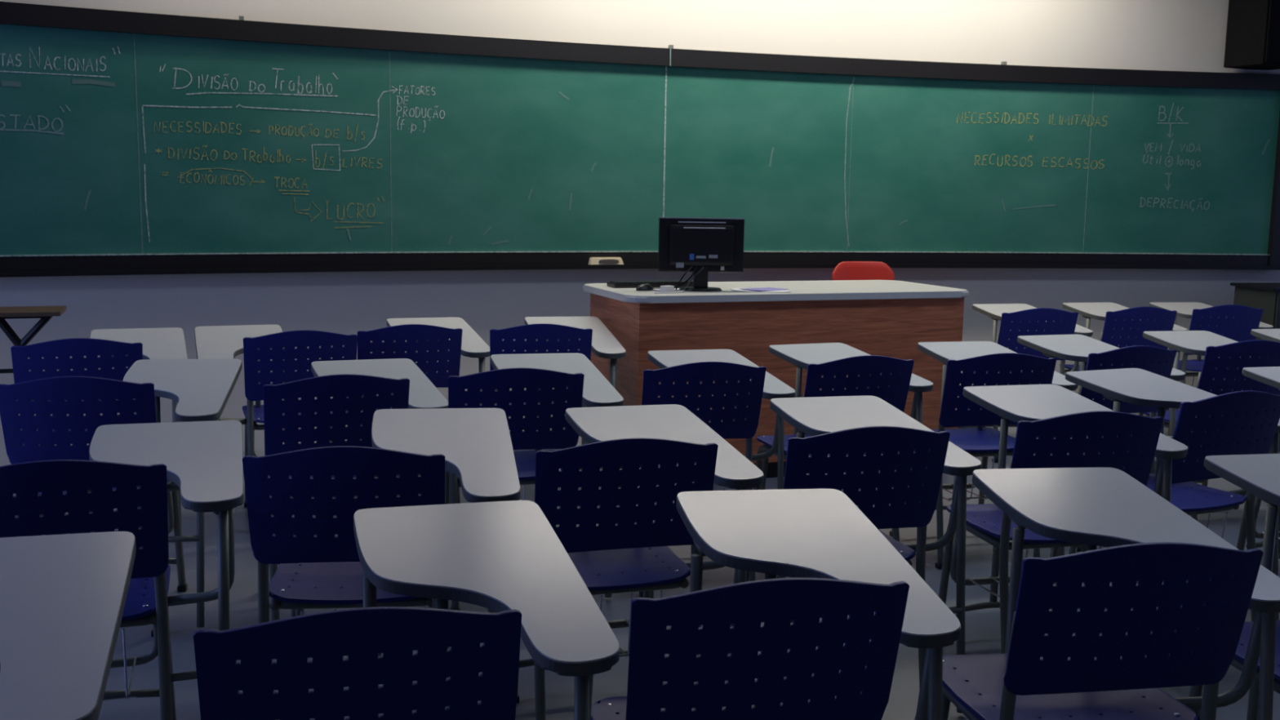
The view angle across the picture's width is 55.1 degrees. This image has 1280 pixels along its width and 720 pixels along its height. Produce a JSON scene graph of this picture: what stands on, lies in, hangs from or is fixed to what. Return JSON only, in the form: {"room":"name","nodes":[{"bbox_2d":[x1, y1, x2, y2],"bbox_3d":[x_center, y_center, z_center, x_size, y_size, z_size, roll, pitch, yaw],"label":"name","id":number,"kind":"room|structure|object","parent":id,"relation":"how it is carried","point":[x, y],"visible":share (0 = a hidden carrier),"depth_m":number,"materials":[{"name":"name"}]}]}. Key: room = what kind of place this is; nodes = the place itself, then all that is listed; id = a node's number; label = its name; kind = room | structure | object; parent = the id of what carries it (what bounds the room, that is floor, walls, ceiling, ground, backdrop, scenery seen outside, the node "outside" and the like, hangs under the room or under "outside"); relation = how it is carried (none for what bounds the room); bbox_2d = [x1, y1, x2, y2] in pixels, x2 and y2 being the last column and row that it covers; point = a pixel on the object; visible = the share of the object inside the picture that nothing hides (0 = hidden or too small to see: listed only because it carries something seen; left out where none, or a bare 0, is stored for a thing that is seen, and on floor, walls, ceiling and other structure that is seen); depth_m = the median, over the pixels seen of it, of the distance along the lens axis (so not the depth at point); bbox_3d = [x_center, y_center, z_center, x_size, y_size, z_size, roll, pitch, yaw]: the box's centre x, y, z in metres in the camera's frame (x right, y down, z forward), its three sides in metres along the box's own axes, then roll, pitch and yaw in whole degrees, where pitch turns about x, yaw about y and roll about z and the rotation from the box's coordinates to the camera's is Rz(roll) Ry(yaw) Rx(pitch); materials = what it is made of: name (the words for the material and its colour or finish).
{"room":"classroom","nodes":[
{"label":"classroom","id":0,"kind":"room"},
{"bbox_2d":[0,0,1279,466],"bbox_3d":[0.623,-1.177,7.070,13.014,3.300,1.374,-2,8,-18],"label":"wall","id":1,"kind":"structure","parent":0,"point":[1162,35],"depth_m":7.33,"materials":[{"name":"paint"}]},
{"bbox_2d":[0,1,1279,277],"bbox_3d":[-0.008,-1.165,6.992,9.174,1.321,0.700,-2,8,-20],"label":"chalkboard","id":2,"kind":"object","parent":1,"relation":"attached to","point":[131,143],"visible":0.98,"depth_m":7.16,"materials":[{"name":"paint"}]},
{"bbox_2d":[588,257,623,264],"bbox_3d":[-0.200,-0.583,7.294,0.218,0.052,0.042,-2,8,-20],"label":"eraser","id":3,"kind":"object","parent":2,"relation":"on","point":[593,260],"visible":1,"depth_m":7.27,"materials":[{"name":"beige wood"}]},
{"bbox_2d":[0,266,1279,277],"bbox_3d":[-0.019,-0.517,7.081,9.174,0.014,0.700,-2,8,-20],"label":"chalk tray","id":4,"kind":"object","parent":2,"relation":"on","point":[110,270],"depth_m":6.62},
{"bbox_2d":[1223,0,1279,70],"bbox_3d":[4.107,-2.198,8.040,0.370,0.550,0.318,-3,9,-25],"label":"wall speaker","id":5,"kind":"object","parent":1,"relation":"attached to","point":[1252,42],"visible":1,"depth_m":7.94,"materials":[{"name":"black plastic"}]},
{"bbox_2d":[1265,0,1279,62],"bbox_3d":[4.170,-2.178,7.908,0.340,0.520,0.011,-3,9,-25],"label":"grille","id":6,"kind":"object","parent":5,"relation":"attached to","point":[1272,6],"depth_m":7.86,"materials":[{"name":"black plastic"}]},
{"bbox_2d":[13,413,1279,719],"bbox_3d":[1.878,1.135,2.969,13.000,0.120,10.900,-1,8,-16],"label":"floor","id":7,"kind":"structure","parent":0,"point":[982,626],"depth_m":4.14,"materials":[{"name":"tile"}]},
{"bbox_2d":[0,306,66,373],"bbox_3d":[-3.268,0.214,5.448,1.325,0.862,0.310,-2,8,-20],"label":"side table","id":8,"kind":"object","parent":7,"relation":"on","point":[45,313],"visible":0.45,"depth_m":5.54,"materials":[{"name":"brown wood"}]},
{"bbox_2d":[0,531,136,719],"bbox_3d":[-1.138,0.742,1.912,0.630,0.850,0.798,-1,8,-16],"label":"chair","id":9,"kind":"object","parent":7,"relation":"on","point":[63,597],"visible":1,"depth_m":1.97,"materials":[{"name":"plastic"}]},
{"bbox_2d":[10,327,187,523],"bbox_3d":[-2.210,0.283,5.120,0.632,0.850,0.802,-2,8,-21],"label":"chair","id":10,"kind":"object","parent":7,"relation":"on","point":[117,348],"visible":0.26,"depth_m":4.72,"materials":[{"name":"paint"}]},
{"bbox_2d":[0,359,242,636],"bbox_3d":[-1.724,0.416,4.209,0.638,0.850,0.800,0,8,-9],"label":"chair","id":11,"kind":"object","parent":7,"relation":"on","point":[202,389],"visible":0.41,"depth_m":3.82,"materials":[{"name":"paint"}]},
{"bbox_2d":[0,420,244,719],"bbox_3d":[-1.306,0.579,3.075,0.645,0.850,0.826,-2,8,-19],"label":"chair","id":12,"kind":"object","parent":7,"relation":"on","point":[204,459],"visible":0.56,"depth_m":2.83,"materials":[{"name":"paint"}]},
{"bbox_2d":[194,324,357,531],"bbox_3d":[-1.622,0.249,5.432,0.630,0.850,0.797,-2,8,-22],"label":"chair","id":13,"kind":"object","parent":7,"relation":"on","point":[255,342],"visible":0.52,"depth_m":5.09,"materials":[{"name":"blue plastic"}]},
{"bbox_2d":[262,358,448,621],"bbox_3d":[-1.029,0.411,4.329,0.644,0.850,0.826,-2,9,-23],"label":"chair","id":14,"kind":"object","parent":7,"relation":"on","point":[397,383],"visible":0.38,"depth_m":3.92,"materials":[{"name":"paint"}]},
{"bbox_2d":[242,408,520,660],"bbox_3d":[-0.654,0.564,3.260,0.673,0.850,0.814,0,8,-7],"label":"chair","id":15,"kind":"object","parent":7,"relation":"on","point":[324,570],"visible":0.65,"depth_m":2.89,"materials":[{"name":"paint"}]},
{"bbox_2d":[193,500,619,719],"bbox_3d":[-0.405,0.716,2.192,0.638,0.850,0.801,-1,8,-14],"label":"chair","id":16,"kind":"object","parent":7,"relation":"on","point":[506,558],"visible":1,"depth_m":1.82,"materials":[{"name":"paint"}]},
{"bbox_2d":[357,317,489,503],"bbox_3d":[-1.056,0.210,5.784,0.643,0.850,0.822,-2,8,-21],"label":"chair","id":17,"kind":"object","parent":7,"relation":"on","point":[421,335],"visible":0.35,"depth_m":5.41,"materials":[{"name":"paint"}]},
{"bbox_2d":[444,352,623,610],"bbox_3d":[-0.429,0.392,4.540,0.630,0.850,0.798,-1,8,-15],"label":"chair","id":18,"kind":"object","parent":7,"relation":"on","point":[572,378],"visible":0.45,"depth_m":4.17,"materials":[{"name":"paint"}]},
{"bbox_2d":[489,316,626,451],"bbox_3d":[-0.438,0.205,5.892,0.669,0.850,0.812,-1,8,-11],"label":"chair","id":19,"kind":"object","parent":7,"relation":"on","point":[553,334],"visible":0.3,"depth_m":5.49,"materials":[{"name":"paint"}]},
{"bbox_2d":[516,404,764,719],"bbox_3d":[-0.055,0.554,3.408,0.638,0.850,0.800,-1,8,-16],"label":"chair","id":20,"kind":"object","parent":7,"relation":"on","point":[633,554],"visible":0.67,"depth_m":3.04,"materials":[{"name":"paint"}]},
{"bbox_2d":[615,349,795,597],"bbox_3d":[0.203,0.371,4.765,0.633,0.850,0.804,-1,8,-17],"label":"chair","id":21,"kind":"object","parent":7,"relation":"on","point":[733,375],"visible":0.39,"depth_m":4.39,"materials":[{"name":"paint"}]},
{"bbox_2d":[591,488,960,719],"bbox_3d":[0.210,0.703,2.359,0.649,0.850,0.808,-1,8,-13],"label":"chair","id":22,"kind":"object","parent":7,"relation":"on","point":[840,563],"visible":0.99,"depth_m":1.97,"materials":[{"name":"paint"}]},
{"bbox_2d":[582,280,968,484],"bbox_3d":[0.716,0.082,6.577,1.945,0.945,0.815,-2,8,-21],"label":"desk","id":23,"kind":"object","parent":7,"relation":"on","point":[879,317],"visible":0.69,"depth_m":6.19,"materials":[{"name":"laminate"}]},
{"bbox_2d":[606,280,693,288],"bbox_3d":[0.061,-0.398,6.405,0.450,0.028,0.140,-2,8,-19],"label":"keyboard","id":24,"kind":"object","parent":23,"relation":"on","point":[655,283],"visible":0.91,"depth_m":6.35,"materials":[{"name":"black plastic"}]},
{"bbox_2d":[635,283,680,290],"bbox_3d":[0.103,-0.376,6.225,0.320,0.036,0.064,-6,10,-41],"label":"computer mouse","id":25,"kind":"object","parent":23,"relation":"on","point":[644,286],"visible":0.8,"depth_m":6.13,"materials":[{"name":"black plastic"}]},
{"bbox_2d":[654,284,684,293],"bbox_3d":[0.142,-0.348,6.036,0.198,0.033,0.072,-6,10,-41],"label":"power adapter","id":26,"kind":"object","parent":23,"relation":"on","point":[664,289],"visible":1,"depth_m":6.03,"materials":[{"name":"white plastic"}]},
{"bbox_2d":[657,217,744,291],"bbox_3d":[0.311,-0.535,6.201,0.431,0.366,0.170,0,8,-8],"label":"monitor","id":27,"kind":"object","parent":23,"relation":"on","point":[700,246],"visible":0.97,"depth_m":6.17,"materials":[{"name":"black plastic"}]},
{"bbox_2d":[730,288,791,292],"bbox_3d":[0.612,-0.357,6.267,0.290,0.004,0.200,1,8,-1],"label":"paper sheet","id":28,"kind":"object","parent":23,"relation":"on","point":[732,289],"visible":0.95,"depth_m":6.21,"materials":[{"name":"white paper"}]},
{"bbox_2d":[740,287,787,290],"bbox_3d":[0.636,-0.364,6.294,0.210,0.004,0.150,-5,10,-36],"label":"paper sheet","id":29,"kind":"object","parent":28,"relation":"on","point":[759,288],"visible":1,"depth_m":6.29,"materials":[{"name":"paper"}]},
{"bbox_2d":[753,342,933,542],"bbox_3d":[0.758,0.349,4.992,0.642,0.850,0.802,-2,8,-22],"label":"chair","id":30,"kind":"object","parent":7,"relation":"on","point":[889,379],"visible":0.41,"depth_m":4.64,"materials":[{"name":"paint"}]},
{"bbox_2d":[727,395,981,713],"bbox_3d":[0.578,0.536,3.612,0.638,0.850,0.812,-1,8,-16],"label":"chair","id":31,"kind":"object","parent":7,"relation":"on","point":[844,428],"visible":0.49,"depth_m":3.26,"materials":[{"name":"paint"}]},
{"bbox_2d":[831,261,894,279],"bbox_3d":[1.406,-0.076,7.501,0.422,1.028,0.451,-1,8,-12],"label":"chair","id":32,"kind":"object","parent":7,"relation":"on","point":[846,270],"visible":0.2,"depth_m":7.62,"materials":[{"name":"plastic"}]},
{"bbox_2d":[888,341,1078,569],"bbox_3d":[1.381,0.339,5.135,0.657,0.850,0.808,-1,8,-13],"label":"chair","id":33,"kind":"object","parent":7,"relation":"on","point":[1003,366],"visible":0.57,"depth_m":4.76,"materials":[{"name":"paint"}]},
{"bbox_2d":[957,303,1093,462],"bbox_3d":[2.150,0.086,7.062,0.661,0.850,0.809,-1,8,-14],"label":"chair","id":34,"kind":"object","parent":7,"relation":"on","point":[1015,317],"visible":0.35,"depth_m":6.65,"materials":[{"name":"paint"}]},
{"bbox_2d":[938,384,1187,653],"bbox_3d":[1.270,0.508,3.893,0.639,0.850,0.801,-1,8,-13],"label":"chair","id":35,"kind":"object","parent":7,"relation":"on","point":[1129,443],"visible":0.58,"depth_m":3.55,"materials":[{"name":"paint"}]},
{"bbox_2d":[1017,333,1185,551],"bbox_3d":[1.957,0.307,5.437,0.644,0.850,0.825,-2,8,-22],"label":"chair","id":36,"kind":"object","parent":7,"relation":"on","point":[1094,353],"visible":0.3,"depth_m":5.10,"materials":[{"name":"paint"}]},
{"bbox_2d":[942,466,1279,719],"bbox_3d":[0.909,0.683,2.584,0.645,0.850,0.824,0,8,-10],"label":"chair","id":37,"kind":"object","parent":7,"relation":"on","point":[1209,587],"visible":0.94,"depth_m":2.23,"materials":[{"name":"paint"}]},
{"bbox_2d":[1059,302,1187,424],"bbox_3d":[2.765,0.070,7.250,0.642,0.850,0.801,-1,8,-16],"label":"chair","id":38,"kind":"object","parent":7,"relation":"on","point":[1121,322],"visible":0.38,"depth_m":6.84,"materials":[{"name":"paint"}]},
{"bbox_2d":[1065,368,1279,621],"bbox_3d":[1.796,0.463,4.287,0.632,0.850,0.797,-3,9,-24],"label":"chair","id":39,"kind":"object","parent":7,"relation":"on","point":[1238,422],"visible":0.59,"depth_m":3.98,"materials":[{"name":"paint"}]},
{"bbox_2d":[1138,302,1273,417],"bbox_3d":[3.377,0.049,7.477,0.633,0.850,0.803,-1,8,-13],"label":"chair","id":40,"kind":"object","parent":7,"relation":"on","point":[1236,322],"visible":0.45,"depth_m":7.08,"materials":[{"name":"paint"}]},
{"bbox_2d":[1142,330,1279,520],"bbox_3d":[2.622,0.280,5.711,0.632,0.850,0.800,-1,8,-15],"label":"chair","id":41,"kind":"object","parent":7,"relation":"on","point":[1233,356],"visible":0.35,"depth_m":5.29,"materials":[{"name":"paint"}]},
{"bbox_2d":[1188,453,1279,719],"bbox_3d":[1.574,0.662,2.817,0.630,0.850,0.798,-1,8,-11],"label":"chair","id":42,"kind":"object","parent":7,"relation":"on","point":[1258,474],"visible":0.42,"depth_m":2.94,"materials":[{"name":"paint"}]},
{"bbox_2d":[1230,282,1279,379],"bbox_3d":[4.455,-0.038,8.034,1.110,0.905,0.422,-1,8,-12],"label":"storage cabinet","id":43,"kind":"object","parent":7,"relation":"on","point":[1264,295],"visible":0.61,"depth_m":7.82,"materials":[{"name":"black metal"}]},
{"bbox_2d":[1236,366,1279,559],"bbox_3d":[2.516,0.446,4.498,0.630,0.850,0.798,-1,8,-15],"label":"chair","id":44,"kind":"object","parent":7,"relation":"on","point":[1270,375],"visible":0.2,"depth_m":4.63,"materials":[{"name":"paint"}]},
{"bbox_2d":[1242,328,1279,496],"bbox_3d":[3.265,0.259,5.940,0.630,0.850,0.798,-1,8,-15],"label":"chair","id":45,"kind":"object","parent":7,"relation":"on","point":[1273,335],"visible":0.12,"depth_m":6.17,"materials":[{"name":"paint"}]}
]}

